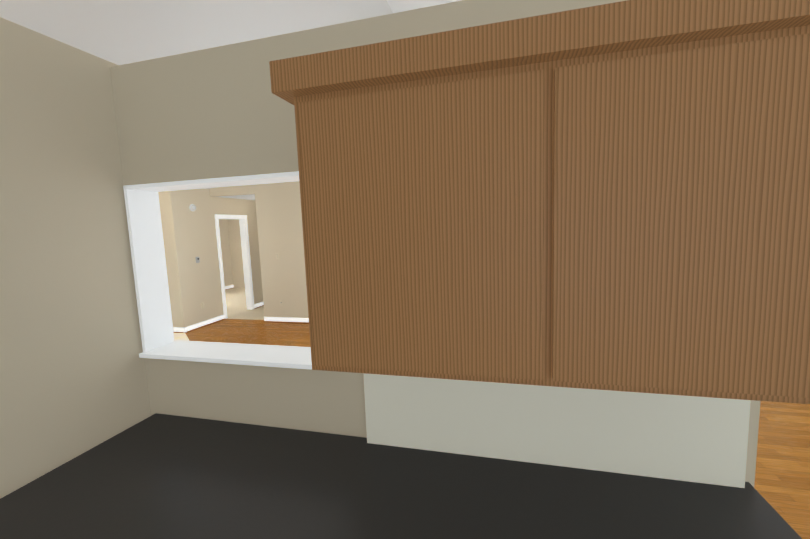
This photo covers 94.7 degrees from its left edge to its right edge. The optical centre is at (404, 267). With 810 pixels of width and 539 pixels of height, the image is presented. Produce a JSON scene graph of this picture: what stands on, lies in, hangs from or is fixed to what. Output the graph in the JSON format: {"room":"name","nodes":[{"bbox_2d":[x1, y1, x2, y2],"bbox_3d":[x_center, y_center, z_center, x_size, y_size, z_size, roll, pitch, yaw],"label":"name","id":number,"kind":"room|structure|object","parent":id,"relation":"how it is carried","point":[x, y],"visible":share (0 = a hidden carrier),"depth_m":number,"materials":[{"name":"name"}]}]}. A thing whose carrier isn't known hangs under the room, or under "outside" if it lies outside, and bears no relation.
{"room":"kitchen","nodes":[
{"label":"kitchen","id":0,"kind":"room"},
{"bbox_2d":[0,17,150,498],"bbox_3d":[-2.590,0.527,1.124,2.720,2.420,1.840,0,7,15],"label":"wall","id":1,"kind":"structure","parent":0,"point":[73,380],"depth_m":1.25,"materials":[{"name":"beige paint"}]},
{"bbox_2d":[158,191,178,326],"bbox_3d":[-4.257,-0.111,6.672,0.350,2.578,0.120,0,7,15],"label":"wall","id":2,"kind":"structure","parent":0,"point":[167,249],"depth_m":6.58,"materials":[{"name":"beige paint"}]},
{"bbox_2d":[174,333,189,340],"bbox_3d":[-4.019,1.277,5.773,1.250,0.004,1.810,0,7,15],"label":"floor","id":3,"kind":"structure","parent":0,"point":[181,336],"depth_m":6.40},
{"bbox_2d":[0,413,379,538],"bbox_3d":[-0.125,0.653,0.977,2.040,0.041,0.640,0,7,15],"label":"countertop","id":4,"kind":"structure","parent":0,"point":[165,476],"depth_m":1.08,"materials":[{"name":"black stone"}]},
{"bbox_2d":[0,0,392,199],"bbox_3d":[-2.763,-1.696,3.627,5.220,1.407,10.100,0,7,15],"label":"ceiling","id":5,"kind":"structure","parent":0,"point":[120,32],"depth_m":2.91,"materials":[{"name":"white paint"}]},
{"bbox_2d":[165,188,262,327],"bbox_3d":[-3.698,-0.281,7.873,0.120,2.608,2.750,0,7,15],"label":"wall","id":6,"kind":"structure","parent":0,"point":[192,236],"depth_m":7.03,"materials":[{"name":"beige paint"}]},
{"bbox_2d":[189,204,195,210],"bbox_3d":[-3.891,-1.097,6.851,0.040,0.136,0.136,0,7,15],"label":"smoke detector","id":7,"kind":"object","parent":6,"relation":"attached to","point":[192,207],"visible":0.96,"depth_m":6.82,"materials":[{"name":"white plastic"}]},
{"bbox_2d":[173,302,263,332],"bbox_3d":[-3.825,0.976,7.980,0.501,0.098,2.661,0,7,15],"label":"baseboard","id":8,"kind":"structure","parent":6,"relation":"attached to","point":[201,324],"depth_m":7.04,"materials":[{"name":"white wood"}]},
{"bbox_2d":[215,214,253,318],"bbox_3d":[-3.662,-0.048,7.970,0.136,2.122,0.944,0,7,15],"label":"door frame","id":9,"kind":"structure","parent":6,"relation":"attached to","point":[246,261],"depth_m":8.28,"materials":[{"name":"white wood"}]},
{"bbox_2d":[218,219,232,286],"bbox_3d":[-6.085,-0.314,9.721,0.120,2.440,4.440,0,7,15],"label":"wall","id":10,"kind":"structure","parent":0,"point":[223,223],"depth_m":11.54,"materials":[{"name":"beige paint"}]},
{"bbox_2d":[227,219,244,287],"bbox_3d":[-4.185,-0.577,11.438,2.640,2.440,0.120,0,7,15],"label":"wall","id":11,"kind":"structure","parent":0,"point":[231,251],"depth_m":11.68,"materials":[{"name":"beige paint"}]},
{"bbox_2d":[225,288,264,319],"bbox_3d":[-4.221,0.906,9.379,4.140,0.056,4.400,0,7,15],"label":"floor","id":12,"kind":"structure","parent":0,"point":[236,301],"depth_m":8.63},
{"bbox_2d":[209,181,308,317],"bbox_3d":[0.912,-0.735,6.170,9.670,3.547,0.120,0,7,15],"label":"wall","id":13,"kind":"structure","parent":0,"point":[279,222],"depth_m":7.02,"materials":[{"name":"beige paint"}]},
{"bbox_2d":[264,317,308,323],"bbox_3d":[1.445,0.975,6.222,8.691,0.098,0.151,0,7,15],"label":"baseboard","id":14,"kind":"structure","parent":13,"relation":"attached to","point":[286,320],"depth_m":7.15,"materials":[{"name":"white wood"}]},
{"bbox_2d":[387,0,461,12],"bbox_3d":[2.307,-1.752,2.285,5.270,1.374,10.100,0,7,15],"label":"vault","id":15,"kind":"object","parent":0,"point":[396,6],"depth_m":3.25,"materials":[{"name":"white paint"}]},
{"bbox_2d":[110,0,759,486],"bbox_3d":[-1.375,-0.058,1.628,4.820,3.380,0.120,0,7,15],"label":"wall","id":16,"kind":"structure","parent":0,"point":[218,112],"depth_m":1.34,"materials":[{"name":"beige paint"}]},
{"bbox_2d":[123,171,311,368],"bbox_3d":[-0.638,0.011,1.442,1.000,0.800,0.180,0,7,15],"label":"trim","id":17,"kind":"structure","parent":16,"relation":"attached to","point":[142,204],"depth_m":1.51,"materials":[{"name":"white wood"}]},
{"bbox_2d":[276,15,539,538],"bbox_3d":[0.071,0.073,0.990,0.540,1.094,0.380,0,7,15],"label":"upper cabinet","id":18,"kind":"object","parent":16,"relation":"attached to","point":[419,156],"depth_m":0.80,"materials":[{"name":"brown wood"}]},
{"bbox_2d":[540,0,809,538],"bbox_3d":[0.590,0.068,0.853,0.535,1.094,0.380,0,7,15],"label":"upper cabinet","id":19,"kind":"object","parent":16,"relation":"attached to","point":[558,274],"depth_m":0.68,"materials":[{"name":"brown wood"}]},
{"bbox_2d":[185,319,809,538],"bbox_3d":[0.315,1.278,4.870,10.490,0.120,6.850,0,7,15],"label":"floor","id":20,"kind":"structure","parent":0,"point":[782,480],"depth_m":2.93,"materials":[{"name":"laminate"}]}
]}

